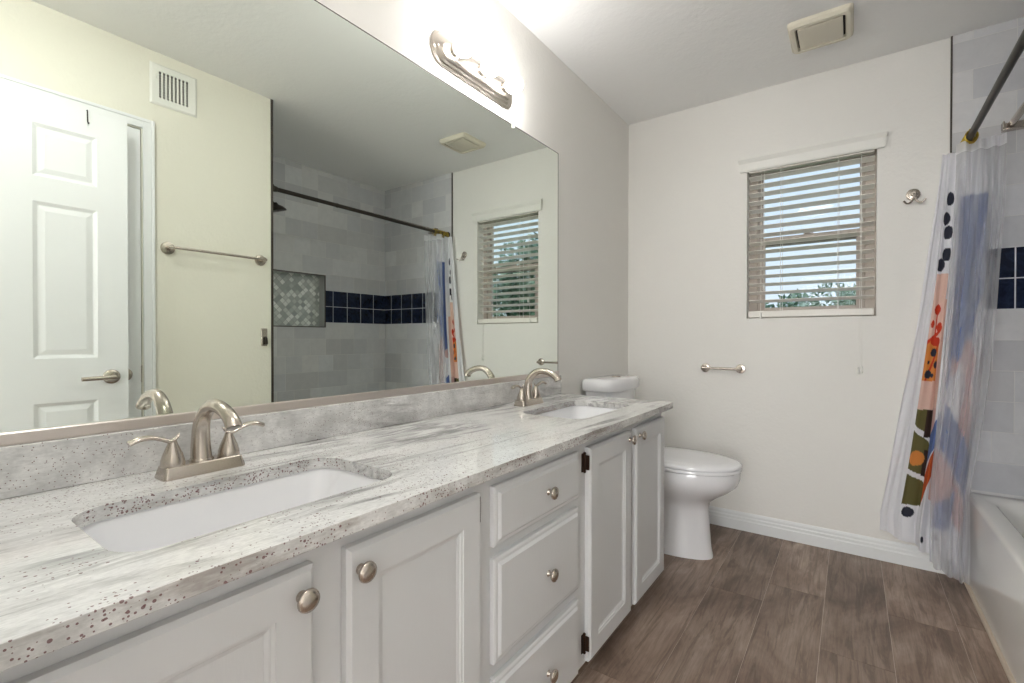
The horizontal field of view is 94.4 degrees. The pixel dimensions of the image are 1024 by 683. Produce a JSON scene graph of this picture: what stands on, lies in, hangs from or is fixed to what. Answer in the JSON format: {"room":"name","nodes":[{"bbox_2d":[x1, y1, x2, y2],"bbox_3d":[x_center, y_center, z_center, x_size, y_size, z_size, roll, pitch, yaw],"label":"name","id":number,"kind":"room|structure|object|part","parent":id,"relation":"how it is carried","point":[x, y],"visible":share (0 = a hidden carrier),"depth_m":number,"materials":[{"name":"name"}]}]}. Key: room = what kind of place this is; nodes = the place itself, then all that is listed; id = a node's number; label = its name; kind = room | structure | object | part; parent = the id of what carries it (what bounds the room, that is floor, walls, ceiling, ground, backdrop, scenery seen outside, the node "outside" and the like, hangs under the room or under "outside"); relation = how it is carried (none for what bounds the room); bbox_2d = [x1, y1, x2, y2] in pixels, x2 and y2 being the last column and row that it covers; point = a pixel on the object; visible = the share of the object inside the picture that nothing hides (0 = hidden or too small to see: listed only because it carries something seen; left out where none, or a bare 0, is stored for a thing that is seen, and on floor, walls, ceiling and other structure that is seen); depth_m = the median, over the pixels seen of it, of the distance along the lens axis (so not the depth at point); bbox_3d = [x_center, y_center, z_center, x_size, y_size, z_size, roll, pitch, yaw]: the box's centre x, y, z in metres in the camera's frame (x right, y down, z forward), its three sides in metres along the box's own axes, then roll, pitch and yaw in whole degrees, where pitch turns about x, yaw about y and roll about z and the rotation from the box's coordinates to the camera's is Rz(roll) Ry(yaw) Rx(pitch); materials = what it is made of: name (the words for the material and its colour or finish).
{"room":"bathroom","nodes":[
{"label":"bathroom","id":0,"kind":"room"},
{"bbox_2d":[316,0,628,394],"bbox_3d":[-0.173,-0.159,1.866,0.120,2.440,3.236,0,1,36],"label":"wall","id":1,"kind":"structure","parent":0,"point":[554,106],"depth_m":2.40,"materials":[{"name":"white paint"}]},
{"bbox_2d":[0,0,558,445],"bbox_3d":[-0.372,-0.376,1.472,0.012,1.093,2.061,0,1,36],"label":"wall mirror","id":2,"kind":"object","parent":1,"relation":"attached to","point":[251,206],"visible":1,"depth_m":1.11,"materials":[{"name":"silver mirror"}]},
{"bbox_2d":[0,375,560,499],"bbox_3d":[-0.368,0.215,1.476,0.020,0.087,2.068,0,1,36],"label":"backsplash","id":3,"kind":"structure","parent":1,"relation":"attached to","point":[41,466],"depth_m":1.06,"materials":[{"name":"grey stone"}]},
{"bbox_2d":[430,30,522,108],"bbox_3d":[-0.095,-1.017,1.770,0.111,0.116,0.472,0,1,36],"label":"vanity light","id":4,"kind":"object","parent":1,"relation":"attached to","point":[456,56],"visible":1,"depth_m":1.73,"materials":[{"name":"silver metal"}]},
{"bbox_2d":[450,45,457,57],"bbox_3d":[-0.203,-1.016,1.663,0.026,0.048,0.048,0,1,36],"label":"socket","id":5,"kind":"object","parent":4,"relation":"attached to","point":[453,54],"depth_m":1.65,"materials":[{"name":"silver metal"}]},
{"bbox_3d":[-0.167,-1.016,1.637,0.075,0.069,0.069,0,1,36],"label":"light bulb","id":6,"kind":"part","parent":4,"relation":"part of","materials":[{"name":"white glass"}]},
{"bbox_2d":[478,65,484,76],"bbox_3d":[-0.116,-1.017,1.785,0.026,0.048,0.048,0,1,36],"label":"socket","id":7,"kind":"object","parent":4,"relation":"attached to","point":[481,73],"depth_m":1.77,"materials":[{"name":"silver metal"}]},
{"bbox_3d":[-0.080,-1.017,1.759,0.075,0.069,0.069,0,1,36],"label":"light bulb","id":8,"kind":"part","parent":4,"relation":"part of","materials":[{"name":"white glass"}]},
{"bbox_2d":[502,82,507,93],"bbox_3d":[-0.029,-1.018,1.907,0.026,0.048,0.048,0,1,36],"label":"socket","id":9,"kind":"object","parent":4,"relation":"attached to","point":[504,86],"depth_m":1.89,"materials":[{"name":"silver metal"}]},
{"bbox_3d":[0.007,-1.018,1.881,0.075,0.069,0.069,0,1,36],"label":"light bulb","id":10,"kind":"part","parent":4,"relation":"part of","materials":[{"name":"white glass"}]},
{"bbox_2d":[499,0,1023,124],"bbox_3d":[0.849,-1.413,1.135,2.620,0.080,3.250,0,1,36],"label":"ceiling","id":11,"kind":"structure","parent":0,"point":[645,59],"depth_m":2.17,"materials":[{"name":"paint"}]},
{"bbox_2d":[787,3,853,53],"bbox_3d":[1.360,-1.366,2.092,0.238,0.026,0.248,0,1,36],"label":"exhaust fan","id":12,"kind":"object","parent":11,"relation":"attached to","point":[834,25],"visible":1,"depth_m":2.06,"materials":[{"name":"beige plastic"}]},
{"bbox_3d":[1.360,-1.361,2.092,0.164,0.013,0.172,0,1,36],"label":"grille panel","id":13,"kind":"part","parent":12,"relation":"part of","materials":[{"name":"beige plastic"}]},
{"bbox_2d":[571,524,1009,682],"bbox_3d":[-0.004,1.080,0.634,1.640,0.020,4.816,0,1,36],"label":"floor","id":14,"kind":"structure","parent":0,"point":[763,609],"depth_m":1.78,"materials":[{"name":"brown wood"}]},
{"bbox_2d":[0,413,663,682],"bbox_3d":[-0.153,0.675,1.316,0.552,0.780,2.051,0,1,36],"label":"vanity cabinet","id":15,"kind":"object","parent":14,"relation":"on","point":[524,574],"visible":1,"depth_m":0.94,"materials":[{"name":"white paint"}]},
{"bbox_3d":[-0.394,0.651,0.565,0.019,0.650,0.338,0,1,36],"label":"cabinet door","id":16,"kind":"part","parent":15,"relation":"part of","materials":[{"name":"white paint"}]},
{"bbox_3d":[-0.290,0.364,0.669,0.026,0.034,0.034,0,1,36],"label":"knob","id":17,"kind":"part","parent":15,"relation":"part of","materials":[{"name":"silver metal"}]},
{"bbox_2d":[0,393,672,671],"bbox_3d":[-0.148,0.273,1.319,0.558,0.025,2.067,0,1,36],"label":"countertop","id":18,"kind":"structure","parent":15,"relation":"on","point":[60,588],"depth_m":0.75,"materials":[{"name":"white stone"}]},
{"bbox_2d":[126,399,264,481],"bbox_3d":[-0.608,0.187,0.959,0.201,0.150,0.199,0,0,-4],"label":"faucet","id":19,"kind":"object","parent":18,"relation":"on","point":[173,465],"visible":1,"depth_m":0.94,"materials":[{"name":"silver metal"}]},
{"bbox_3d":[-0.672,0.186,0.893,0.018,0.022,0.085,0,1,36],"label":"lever","id":20,"kind":"part","parent":19,"relation":"part of","materials":[{"name":"silver metal"}]},
{"bbox_3d":[-0.657,0.216,0.919,0.040,0.050,0.040,0,1,36],"label":"handle","id":21,"kind":"part","parent":19,"relation":"part of","materials":[{"name":"silver metal"}]},
{"bbox_3d":[-0.627,0.250,0.960,0.056,0.023,0.149,0,1,36],"label":"plate","id":22,"kind":"part","parent":19,"relation":"part of","materials":[{"name":"silver metal"}]},
{"bbox_3d":[-0.576,0.178,0.923,0.174,0.133,0.043,0,1,36],"label":"spout","id":23,"kind":"part","parent":19,"relation":"part of","materials":[{"name":"silver metal"}]},
{"bbox_3d":[-0.598,0.215,1.002,0.040,0.050,0.040,0,1,36],"label":"handle","id":24,"kind":"part","parent":19,"relation":"part of","materials":[{"name":"silver metal"}]},
{"bbox_3d":[-0.578,0.185,1.024,0.018,0.022,0.085,0,1,36],"label":"lever","id":25,"kind":"part","parent":19,"relation":"part of","materials":[{"name":"silver metal"}]},
{"bbox_2d":[80,468,381,551],"bbox_3d":[-0.452,0.360,0.836,0.308,0.143,0.498,0,1,36],"label":"sink basin","id":26,"kind":"object","parent":18,"relation":"in","point":[161,526],"visible":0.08,"depth_m":0.90,"materials":[{"name":"white ceramic"}]},
{"bbox_2d":[511,368,561,406],"bbox_3d":[0.089,0.180,1.933,0.201,0.150,0.199,0,0,-4],"label":"faucet","id":27,"kind":"object","parent":18,"relation":"on","point":[526,396],"visible":1,"depth_m":1.90,"materials":[{"name":"silver metal"}]},
{"bbox_3d":[0.025,0.179,1.866,0.018,0.022,0.085,0,1,36],"label":"lever","id":28,"kind":"part","parent":27,"relation":"part of","materials":[{"name":"silver metal"}]},
{"bbox_3d":[0.040,0.209,1.892,0.040,0.050,0.040,0,1,36],"label":"handle","id":29,"kind":"part","parent":27,"relation":"part of","materials":[{"name":"silver metal"}]},
{"bbox_3d":[0.069,0.244,1.934,0.056,0.023,0.149,0,1,36],"label":"plate","id":30,"kind":"part","parent":27,"relation":"part of","materials":[{"name":"silver metal"}]},
{"bbox_3d":[0.099,0.208,1.975,0.040,0.050,0.040,0,1,36],"label":"handle","id":31,"kind":"part","parent":27,"relation":"part of","materials":[{"name":"silver metal"}]},
{"bbox_3d":[0.119,0.178,1.997,0.018,0.022,0.085,0,1,36],"label":"lever","id":32,"kind":"part","parent":27,"relation":"part of","materials":[{"name":"silver metal"}]},
{"bbox_3d":[0.121,0.172,1.896,0.174,0.133,0.043,0,1,36],"label":"spout","id":33,"kind":"part","parent":27,"relation":"part of","materials":[{"name":"silver metal"}]},
{"bbox_2d":[538,406,615,418],"bbox_3d":[0.256,0.354,1.826,0.308,0.143,0.503,0,1,36],"label":"sink basin","id":34,"kind":"object","parent":18,"relation":"in","point":[573,412],"visible":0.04,"depth_m":2.03,"materials":[{"name":"white ceramic"}]},
{"bbox_3d":[-0.232,0.363,0.751,0.026,0.034,0.034,0,1,36],"label":"knob","id":35,"kind":"part","parent":15,"relation":"part of","materials":[{"name":"silver metal"}]},
{"bbox_3d":[-0.168,0.649,0.883,0.019,0.650,0.330,0,1,36],"label":"cabinet door","id":36,"kind":"part","parent":15,"relation":"part of","materials":[{"name":"white paint"}]},
{"bbox_3d":[0.075,0.863,1.223,0.019,0.218,0.404,0,1,36],"label":"drawer","id":37,"kind":"part","parent":15,"relation":"part of","materials":[{"name":"white paint"}]},
{"bbox_3d":[0.075,0.602,1.222,0.019,0.238,0.404,0,1,36],"label":"drawer","id":38,"kind":"part","parent":15,"relation":"part of","materials":[{"name":"white paint"}]},
{"bbox_3d":[0.075,0.390,1.220,0.019,0.136,0.404,0,1,36],"label":"drawer","id":39,"kind":"part","parent":15,"relation":"part of","materials":[{"name":"white paint"}]},
{"bbox_3d":[0.105,0.863,1.226,0.026,0.034,0.034,0,1,36],"label":"knob","id":40,"kind":"part","parent":15,"relation":"part of","materials":[{"name":"silver metal"}]},
{"bbox_3d":[0.105,0.602,1.224,0.026,0.034,0.034,0,1,36],"label":"knob","id":41,"kind":"part","parent":15,"relation":"part of","materials":[{"name":"silver metal"}]},
{"bbox_3d":[0.105,0.390,1.223,0.026,0.034,0.034,0,1,36],"label":"knob","id":42,"kind":"part","parent":15,"relation":"part of","materials":[{"name":"silver metal"}]},
{"bbox_3d":[0.325,0.645,1.572,0.019,0.650,0.332,0,1,36],"label":"cabinet door","id":43,"kind":"part","parent":15,"relation":"part of","materials":[{"name":"white paint"}]},
{"bbox_3d":[0.426,0.347,1.672,0.026,0.034,0.034,0,1,36],"label":"knob","id":44,"kind":"part","parent":15,"relation":"part of","materials":[{"name":"silver metal"}]},
{"bbox_3d":[0.483,0.346,1.751,0.026,0.034,0.034,0,1,36],"label":"knob","id":45,"kind":"part","parent":15,"relation":"part of","materials":[{"name":"silver metal"}]},
{"bbox_3d":[0.543,0.643,1.876,0.019,0.650,0.324,0,1,36],"label":"cabinet door","id":46,"kind":"part","parent":15,"relation":"part of","materials":[{"name":"white paint"}]},
{"bbox_2d":[582,374,741,559],"bbox_3d":[0.783,0.624,2.451,0.735,0.868,0.436,0,1,36],"label":"toilet","id":47,"kind":"object","parent":14,"relation":"on","point":[693,479],"visible":0.62,"depth_m":2.31,"materials":[{"name":"white ceramic"}]},
{"bbox_3d":[0.563,0.226,2.606,0.194,0.064,0.436,0,1,36],"label":"tank lid","id":48,"kind":"part","parent":47,"relation":"part of","materials":[{"name":"white ceramic"}]},
{"bbox_3d":[0.560,0.439,2.610,0.170,0.360,0.391,0,1,36],"label":"tank","id":49,"kind":"part","parent":47,"relation":"part of","materials":[{"name":"white ceramic"}]},
{"bbox_3d":[0.829,0.840,2.432,0.622,0.436,0.374,0,1,36],"label":"bowl","id":50,"kind":"part","parent":47,"relation":"part of","materials":[{"name":"white ceramic"}]},
{"bbox_3d":[0.878,0.612,2.395,0.513,0.018,0.380,0,1,36],"label":"seat","id":51,"kind":"part","parent":47,"relation":"part of","materials":[{"name":"white ceramic"}]},
{"bbox_3d":[0.876,0.589,2.397,0.521,0.029,0.382,0,1,36],"label":"lid","id":52,"kind":"part","parent":47,"relation":"part of","materials":[{"name":"white plastic"}]},
{"bbox_2d":[961,492,1023,682],"bbox_3d":[1.913,0.871,1.299,0.795,0.392,1.485,0,1,36],"label":"bathtub","id":53,"kind":"object","parent":14,"relation":"on","point":[993,579],"visible":0.97,"depth_m":1.70,"materials":[{"name":"white ceramic"}]},
{"bbox_2d":[628,17,1023,576],"bbox_3d":[1.805,-0.161,2.381,2.500,2.440,0.158,0,1,36],"label":"wall","id":54,"kind":"structure","parent":0,"point":[812,436],"depth_m":2.45,"materials":[{"name":"white paint"}]},
{"bbox_2d":[701,363,745,372],"bbox_3d":[1.193,0.153,2.700,0.239,0.051,0.052,0,1,36],"label":"toilet paper holder","id":55,"kind":"object","parent":54,"relation":"attached to","point":[705,367],"visible":1,"depth_m":2.67,"materials":[{"name":"silver metal"}]},
{"bbox_3d":[1.118,0.153,2.756,0.051,0.051,0.048,0,1,36],"label":"wall post","id":56,"kind":"part","parent":55,"relation":"part of","materials":[{"name":"silver metal"}]},
{"bbox_3d":[1.271,0.154,2.647,0.051,0.051,0.048,0,1,36],"label":"wall post","id":57,"kind":"part","parent":55,"relation":"part of","materials":[{"name":"silver metal"}]},
{"bbox_2d":[749,149,876,317],"bbox_3d":[1.602,-0.552,2.561,0.574,0.850,0.065,0,1,36],"label":"window","id":58,"kind":"structure","parent":54,"relation":"in","point":[866,303],"depth_m":2.49,"materials":[{"name":"beige"}]},
{"bbox_3d":[1.595,-0.365,2.553,0.486,0.425,0.026,0,1,36],"label":"sash","id":59,"kind":"part","parent":58,"relation":"part of","materials":[{"name":"beige"}]},
{"bbox_3d":[1.611,-0.740,2.572,0.486,0.415,0.025,0,1,36],"label":"sash","id":60,"kind":"part","parent":58,"relation":"part of","materials":[{"name":"beige"}]},
{"bbox_2d":[738,128,887,373],"bbox_3d":[1.548,-0.428,2.490,0.658,1.179,0.089,0,1,36],"label":"window blind","id":61,"kind":"object","parent":58,"relation":"attached to","point":[862,144],"visible":1,"depth_m":2.48,"materials":[{"name":"white plastic"}]},
{"bbox_3d":[1.366,-0.555,2.602,0.002,0.805,0.004,0,1,36],"label":"tilt cord","id":62,"kind":"part","parent":61,"relation":"part of","materials":[{"name":"white fabric"}]},
{"bbox_3d":[1.378,-0.633,2.593,0.002,0.650,0.004,0,1,36],"label":"tilt cord","id":63,"kind":"part","parent":61,"relation":"part of","materials":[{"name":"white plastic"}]},
{"bbox_3d":[1.461,-0.553,2.572,0.002,0.810,0.057,0,1,40],"label":"ladder cord","id":64,"kind":"part","parent":61,"relation":"part of","materials":[{"name":"white fabric"}]},
{"bbox_3d":[1.557,-0.149,2.501,0.558,0.036,0.051,0,1,36],"label":"rail","id":65,"kind":"part","parent":61,"relation":"part of","materials":[{"name":"white plastic"}]},
{"bbox_3d":[1.559,-0.954,2.497,0.554,0.043,0.046,0,1,36],"label":"head rail","id":66,"kind":"part","parent":61,"relation":"part of","materials":[{"name":"white"}]},
{"bbox_3d":[1.668,-0.551,2.424,0.002,0.810,0.057,0,1,40],"label":"ladder cord","id":67,"kind":"part","parent":61,"relation":"part of","materials":[{"name":"white fabric"}]},
{"bbox_3d":[1.721,-0.412,2.347,0.010,1.088,0.007,0,1,36],"label":"lift cord","id":68,"kind":"part","parent":61,"relation":"part of","materials":[{"name":"white fabric"}]},
{"bbox_3d":[1.727,-0.414,2.343,0.003,1.083,0.010,0,0,-15],"label":"lift cord","id":69,"kind":"part","parent":61,"relation":"part of","materials":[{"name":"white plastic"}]},
{"bbox_2d":[709,506,945,573],"bbox_3d":[1.361,1.008,2.609,1.523,0.098,0.016,0,1,36],"label":"baseboard","id":70,"kind":"structure","parent":54,"relation":"attached to","point":[855,544],"depth_m":2.42,"materials":[{"name":"white paint"}]},
{"bbox_2d":[903,189,926,204],"bbox_3d":[1.873,-0.678,2.210,0.087,0.078,0.050,0,1,36],"label":"robe hook","id":71,"kind":"object","parent":54,"relation":"attached to","point":[913,194],"visible":1,"depth_m":2.21,"materials":[{"name":"silver metal"}]},
{"bbox_3d":[1.851,-0.666,2.211,0.052,0.054,0.014,0,0,7],"label":"arm","id":72,"kind":"part","parent":71,"relation":"part of","materials":[{"name":"silver metal"}]},
{"bbox_3d":[1.881,-0.666,2.190,0.013,0.054,0.054,0,0,-27],"label":"arm","id":73,"kind":"part","parent":71,"relation":"part of","materials":[{"name":"silver metal"}]},
{"bbox_2d":[947,36,952,574],"bbox_3d":[1.988,-0.159,2.155,0.006,2.440,0.011,0,1,36],"label":"trim","id":74,"kind":"structure","parent":54,"relation":"attached to","point":[951,61],"depth_m":2.14,"materials":[{"name":"grey metal"}]},
{"bbox_2d":[966,29,1023,140],"bbox_3d":[1.587,-0.869,1.521,0.052,0.059,1.486,0,1,36],"label":"shower curtain rod","id":75,"kind":"object","parent":54,"relation":"attached to","point":[1018,48],"visible":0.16,"depth_m":1.59,"materials":[{"name":"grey metal"}]},
{"bbox_2d":[932,132,1006,582],"bbox_3d":[1.921,0.087,2.007,0.227,1.875,0.071,0,1,45],"label":"liner","id":76,"kind":"object","parent":75,"relation":"hanging from","point":[998,140],"visible":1,"depth_m":1.99,"materials":[{"name":"white"}]},
{"bbox_2d":[965,129,978,141],"bbox_3d":[1.926,-0.864,1.988,0.046,0.055,0.008,1,2,25],"label":"curtain ring","id":77,"kind":"object","parent":75,"relation":"hanging from","point":[969,129],"visible":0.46,"depth_m":1.99,"materials":[{"name":"gold metal"}]},
{"label":"curtain ring","id":78,"kind":"object","parent":75,"relation":"hanging from","visible":0},
{"bbox_2d":[880,148,988,562],"bbox_3d":[1.903,0.065,2.152,0.362,1.815,0.072,0,1,41],"label":"shower curtain","id":79,"kind":"object","parent":78,"relation":"hanging from","point":[949,289],"visible":0.94,"depth_m":2.12,"materials":[{"name":"fabric"}]},
{"bbox_2d":[1001,102,1023,132],"bbox_3d":[1.720,-0.917,1.425,0.085,0.038,1.485,0,1,36],"label":"bar","id":80,"kind":"object","parent":54,"relation":"attached to","point":[1014,124],"visible":1,"depth_m":2.00,"materials":[{"name":"silver metal"}]},
{"label":"outside","id":81,"kind":"structure","parent":0,"visible":0},
{"bbox_3d":[25.566,1.271,20.587,80.000,0.050,56.784,0,1,36],"label":"ground","id":82,"kind":"structure","parent":81,"visible":0},
{"bbox_2d":[765,289,818,307],"bbox_3d":[5.900,0.046,11.086,2.452,2.519,2.390,0,1,36],"label":"bush","id":83,"kind":"object","parent":82,"relation":"on","point":[789,304],"visible":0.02,"depth_m":10.60,"materials":[{"name":"green plant"}]},
{"bbox_2d":[810,283,855,305],"bbox_3d":[9.015,-0.230,13.103,2.416,3.045,2.604,0,0,-7],"label":"bush","id":84,"kind":"object","parent":82,"relation":"on","point":[845,293],"visible":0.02,"depth_m":13.37,"materials":[{"name":"green plant"}]}
]}

